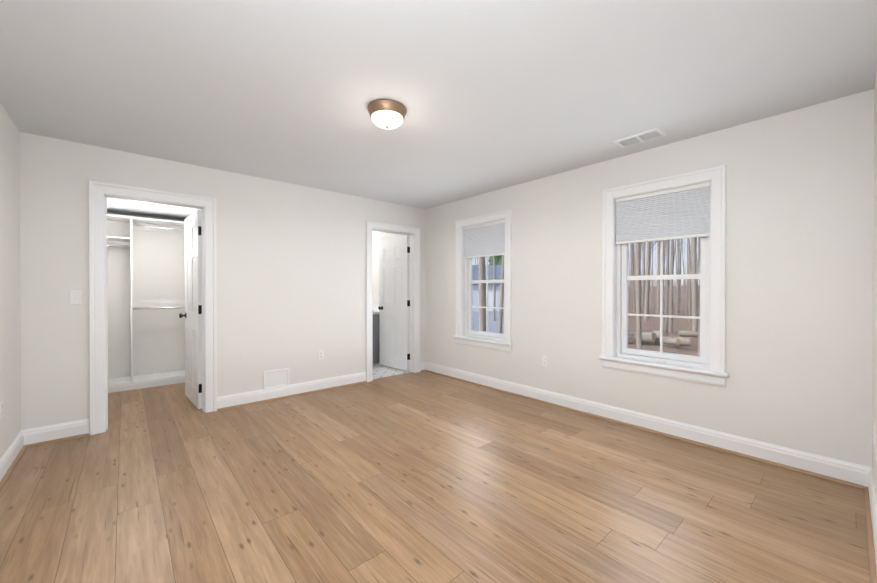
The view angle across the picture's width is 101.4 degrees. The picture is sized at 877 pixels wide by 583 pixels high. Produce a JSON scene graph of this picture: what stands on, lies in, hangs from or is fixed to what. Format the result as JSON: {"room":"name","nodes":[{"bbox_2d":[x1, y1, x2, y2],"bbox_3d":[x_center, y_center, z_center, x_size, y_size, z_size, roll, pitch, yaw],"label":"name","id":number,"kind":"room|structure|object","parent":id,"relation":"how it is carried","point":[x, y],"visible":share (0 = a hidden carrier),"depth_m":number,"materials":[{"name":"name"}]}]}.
{"room":"empty bedroom","nodes":[
{"label":"empty bedroom","id":0,"kind":"room"},
{"bbox_2d":[0,103,20,457],"bbox_3d":[-2.758,-0.009,2.113,0.160,2.440,7.010,0,0,-41],"label":"wall","id":1,"kind":"structure","parent":0,"point":[10,348],"depth_m":2.52,"materials":[{"name":"paint"}]},
{"bbox_2d":[0,400,2,418],"bbox_3d":[-2.817,0.761,2.311,0.008,0.116,0.072,0,0,-41],"label":"outlet","id":2,"kind":"object","parent":1,"relation":"attached to","point":[1,408],"visible":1,"depth_m":2.31,"materials":[{"name":"white plastic"}]},
{"bbox_2d":[0,430,26,490],"bbox_3d":[-1.796,1.148,1.166,0.034,0.136,4.310,0,0,-41],"label":"baseboard","id":3,"kind":"structure","parent":1,"relation":"attached to","point":[10,458],"depth_m":2.47,"materials":[{"name":"paint"}]},
{"bbox_2d":[107,211,184,378],"bbox_3d":[-3.976,-0.021,4.788,1.530,2.440,0.120,0,0,-41],"label":"wall","id":4,"kind":"structure","parent":0,"point":[158,276],"depth_m":4.76,"materials":[{"name":"paint"}]},
{"bbox_2d":[107,198,200,219],"bbox_3d":[-3.326,-1.123,4.056,1.550,0.230,1.830,0,0,-41],"label":"ceiling soffit","id":5,"kind":"structure","parent":0,"point":[164,211],"depth_m":4.47,"materials":[{"name":"paint"}]},
{"bbox_2d":[113,199,146,207],"bbox_3d":[-3.489,-0.989,4.067,0.296,0.037,0.296,0,0,-41],"label":"closet ceiling light","id":6,"kind":"object","parent":5,"relation":"attached to","point":[127,203],"visible":0.94,"depth_m":4.03,"materials":[{"name":"paint"}]},
{"bbox_2d":[20,132,425,434],"bbox_3d":[-1.751,-0.018,4.144,4.030,2.440,0.120,0,0,-41],"label":"wall","id":7,"kind":"structure","parent":0,"point":[290,276],"depth_m":3.74,"materials":[{"name":"paint"}]},
{"bbox_2d":[69,291,80,304],"bbox_3d":[-2.998,0.052,2.961,0.072,0.116,0.018,0,0,-41],"label":"light switch","id":8,"kind":"object","parent":7,"relation":"attached to","point":[74,297],"visible":1,"depth_m":2.96,"materials":[{"name":"white plastic"}]},
{"bbox_2d":[88,180,216,434],"bbox_3d":[-2.635,0.136,3.370,0.920,2.140,0.178,0,0,-41],"label":"door frame","id":9,"kind":"structure","parent":7,"relation":"attached to","point":[99,193],"depth_m":3.13,"materials":[{"name":"paint"}]},
{"bbox_2d":[179,210,201,408],"bbox_3d":[-2.672,0.181,3.880,0.165,2.020,0.710,0,0,-41],"label":"closet door","id":10,"kind":"structure","parent":7,"relation":"in","point":[193,324],"depth_m":3.80,"materials":[{"name":"paint"}]},
{"bbox_2d":[22,362,425,447],"bbox_3d":[-1.700,1.134,4.091,4.030,0.136,0.034,0,0,-41],"label":"baseboard","id":11,"kind":"structure","parent":7,"relation":"attached to","point":[43,435],"depth_m":3.78,"materials":[{"name":"paint"}]},
{"bbox_2d":[263,368,288,389],"bbox_3d":[-1.811,0.978,4.011,0.280,0.210,0.008,0,0,-41],"label":"vent panel","id":12,"kind":"object","parent":7,"relation":"attached to","point":[277,378],"visible":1,"depth_m":4.00,"materials":[{"name":"paint"}]},
{"bbox_2d":[318,350,323,359],"bbox_3d":[-1.423,0.771,4.349,0.072,0.116,0.008,0,0,-41],"label":"outlet","id":13,"kind":"object","parent":7,"relation":"attached to","point":[320,354],"visible":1,"depth_m":4.35,"materials":[{"name":"white plastic"}]},
{"bbox_2d":[366,220,419,381],"bbox_3d":[-0.664,0.128,5.096,0.900,2.140,0.178,0,0,-41],"label":"door frame","id":14,"kind":"structure","parent":7,"relation":"attached to","point":[413,233],"depth_m":5.28,"materials":[{"name":"paint"}]},
{"bbox_2d":[378,235,408,370],"bbox_3d":[-0.716,0.173,5.577,0.166,2.020,0.688,0,0,-41],"label":"bathroom door","id":15,"kind":"structure","parent":7,"relation":"in","point":[393,307],"depth_m":5.55,"materials":[{"name":"paint"}]},
{"bbox_2d":[373,363,409,378],"bbox_3d":[-1.932,1.235,5.745,2.520,0.080,2.640,0,0,-41],"label":"floor","id":16,"kind":"structure","parent":0,"point":[380,371],"depth_m":5.37,"materials":[{"name":"white tile"}]},
{"bbox_2d":[372,304,378,363],"bbox_3d":[-1.335,0.712,6.312,0.547,0.960,1.000,0,0,-41],"label":"bathroom vanity","id":17,"kind":"object","parent":16,"relation":"on","point":[375,310],"visible":0.15,"depth_m":5.94,"materials":[{"name":"grey"}]},
{"bbox_2d":[0,371,869,582],"bbox_3d":[-0.921,1.246,3.201,4.350,0.080,6.540,0,0,-41],"label":"floor","id":18,"kind":"structure","parent":0,"point":[421,477],"depth_m":2.08,"materials":[{"name":"brown wood"}]},
{"bbox_2d":[107,214,184,392],"bbox_3d":[-3.797,0.141,4.599,1.550,2.119,0.402,0,0,-41],"label":"system","id":19,"kind":"object","parent":18,"relation":"on","point":[131,382],"visible":0.48,"depth_m":4.56,"materials":[{"name":"white wood"}]},
{"bbox_2d":[0,0,876,208],"bbox_3d":[-1.129,-1.295,3.427,4.350,0.120,7.170,0,0,-41],"label":"ceiling","id":20,"kind":"structure","parent":0,"point":[491,95],"depth_m":2.07,"materials":[{"name":"paint"}]},
{"bbox_2d":[368,99,406,129],"bbox_3d":[-0.345,-1.160,2.418,0.260,0.139,0.260,0,0,-41],"label":"ceiling light fixture","id":21,"kind":"object","parent":20,"relation":"attached to","point":[387,114],"visible":1,"depth_m":2.34,"materials":[{"name":"white glass"}]},
{"bbox_2d":[613,128,666,147],"bbox_3d":[1.613,-1.227,2.883,0.190,0.010,0.335,0,0,-41],"label":"ceiling vent","id":22,"kind":"object","parent":20,"relation":"in","point":[641,137],"visible":1,"depth_m":2.87,"materials":[{"name":"metal"}]},
{"bbox_2d":[372,89,873,467],"bbox_3d":[0.448,-0.021,4.812,0.160,2.440,7.170,0,0,-41],"label":"wall","id":23,"kind":"structure","parent":0,"point":[799,263],"depth_m":2.62,"materials":[{"name":"paint"}]},
{"bbox_2d":[453,209,512,351],"bbox_3d":[0.592,-0.125,4.598,0.204,1.680,0.960,0,0,-41],"label":"window","id":24,"kind":"structure","parent":23,"relation":"in","point":[466,334],"depth_m":4.63,"materials":[{"name":"paint"}]},
{"bbox_2d":[463,220,504,258],"bbox_3d":[0.579,-0.654,4.584,0.036,0.418,0.716,0,0,-41],"label":"blind","id":25,"kind":"object","parent":24,"relation":"attached to","point":[484,240],"visible":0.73,"depth_m":4.56,"materials":[{"name":"white fabric"}]},
{"bbox_2d":[542,355,547,366],"bbox_3d":[1.152,0.753,3.884,0.008,0.116,0.072,0,0,-41],"label":"outlet","id":26,"kind":"object","parent":23,"relation":"attached to","point":[545,361],"visible":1,"depth_m":3.88,"materials":[{"name":"white plastic"}]},
{"bbox_2d":[425,362,870,489],"bbox_3d":[1.211,1.136,3.798,0.034,0.136,4.310,0,0,-41],"label":"baseboard","id":27,"kind":"structure","parent":23,"relation":"attached to","point":[838,471],"depth_m":2.87,"materials":[{"name":"paint"}]},
{"bbox_2d":[599,164,728,386],"bbox_3d":[1.908,-0.118,3.095,0.204,1.680,0.961,0,0,-41],"label":"window","id":28,"kind":"structure","parent":23,"relation":"in","point":[707,365],"depth_m":3.02,"materials":[{"name":"paint"}]},
{"bbox_2d":[615,182,709,244],"bbox_3d":[1.894,-0.647,3.081,0.036,0.418,0.717,0,0,-41],"label":"window shade","id":29,"kind":"object","parent":28,"relation":"attached to","point":[678,213],"visible":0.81,"depth_m":3.04,"materials":[{"name":"white fabric"}]},
{"bbox_2d":[872,71,876,500],"bbox_3d":[1.119,-0.002,0.743,4.190,2.440,0.160,0,0,-41],"label":"wall","id":30,"kind":"structure","parent":0,"point":[874,447],"depth_m":2.02,"materials":[{"name":"paint"}]},
{"bbox_2d":[864,468,876,582],"bbox_3d":[1.116,1.149,0.874,4.030,0.136,0.034,0,0,-41],"label":"baseboard","id":31,"kind":"structure","parent":30,"relation":"attached to","point":[870,501],"depth_m":1.79,"materials":[{"name":"paint"}]},
{"bbox_2d":[872,421,874,444],"bbox_3d":[2.407,0.782,1.985,0.072,0.116,0.008,0,0,-41],"label":"outlet","id":32,"kind":"object","parent":30,"relation":"attached to","point":[873,434],"visible":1,"depth_m":1.97,"materials":[{"name":"white plastic"}]},
{"label":"outside","id":33,"kind":"structure","parent":0,"visible":0},
{"bbox_2d":[628,285,698,355],"bbox_3d":[49.092,-0.498,48.564,130.000,5.224,300.000,0,0,-41],"label":"ground","id":34,"kind":"structure","parent":33,"point":[679,325],"depth_m":23.98,"materials":[{"name":"brown soil"}]},
{"bbox_2d":[472,311,503,333],"bbox_3d":[3.220,2.021,25.133,7.200,0.170,22.000,0,0,11],"label":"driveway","id":35,"kind":"structure","parent":34,"relation":"on","point":[492,324],"depth_m":23.75,"materials":[{"name":"grey"}]},
{"bbox_2d":[472,265,503,310],"bbox_3d":[5.938,-0.391,39.365,8.200,5.060,7.700,0,0,11],"label":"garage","id":36,"kind":"structure","parent":34,"relation":"on","point":[475,274],"depth_m":36.20,"materials":[{"name":"white"}]},
{"bbox_2d":[488,255,501,264],"bbox_3d":[8.877,-5.192,47.022,13.621,14.638,14.725,0,0,-41],"label":"evergreen trees","id":37,"kind":"object","parent":34,"relation":"on","point":[499,260],"depth_m":48.79,"materials":[{"name":"green plant"}]},
{"bbox_2d":[473,237,699,355],"bbox_3d":[13.100,-9.699,54.136,74.095,24.085,64.422,0,0,-41],"label":"trees","id":38,"kind":"object","parent":34,"relation":"on","point":[632,270],"depth_m":18.96,"materials":[{"name":"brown plant"}]},
{"bbox_2d":[628,330,697,346],"bbox_3d":[8.885,1.851,13.931,1.913,0.651,4.837,0,0,-41],"label":"log pile","id":39,"kind":"object","parent":34,"relation":"on","point":[669,343],"depth_m":13.96,"materials":[{"name":"brown wood"}]},
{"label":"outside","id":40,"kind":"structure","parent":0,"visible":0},
{"bbox_2d":[473,238,698,286],"bbox_3d":[39.017,-15.959,38.927,86.680,40.000,186.402,0,0,-41],"label":"sky","id":41,"kind":"structure","parent":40,"point":[656,267],"depth_m":83.53,"materials":[{"name":"white"}]}
]}

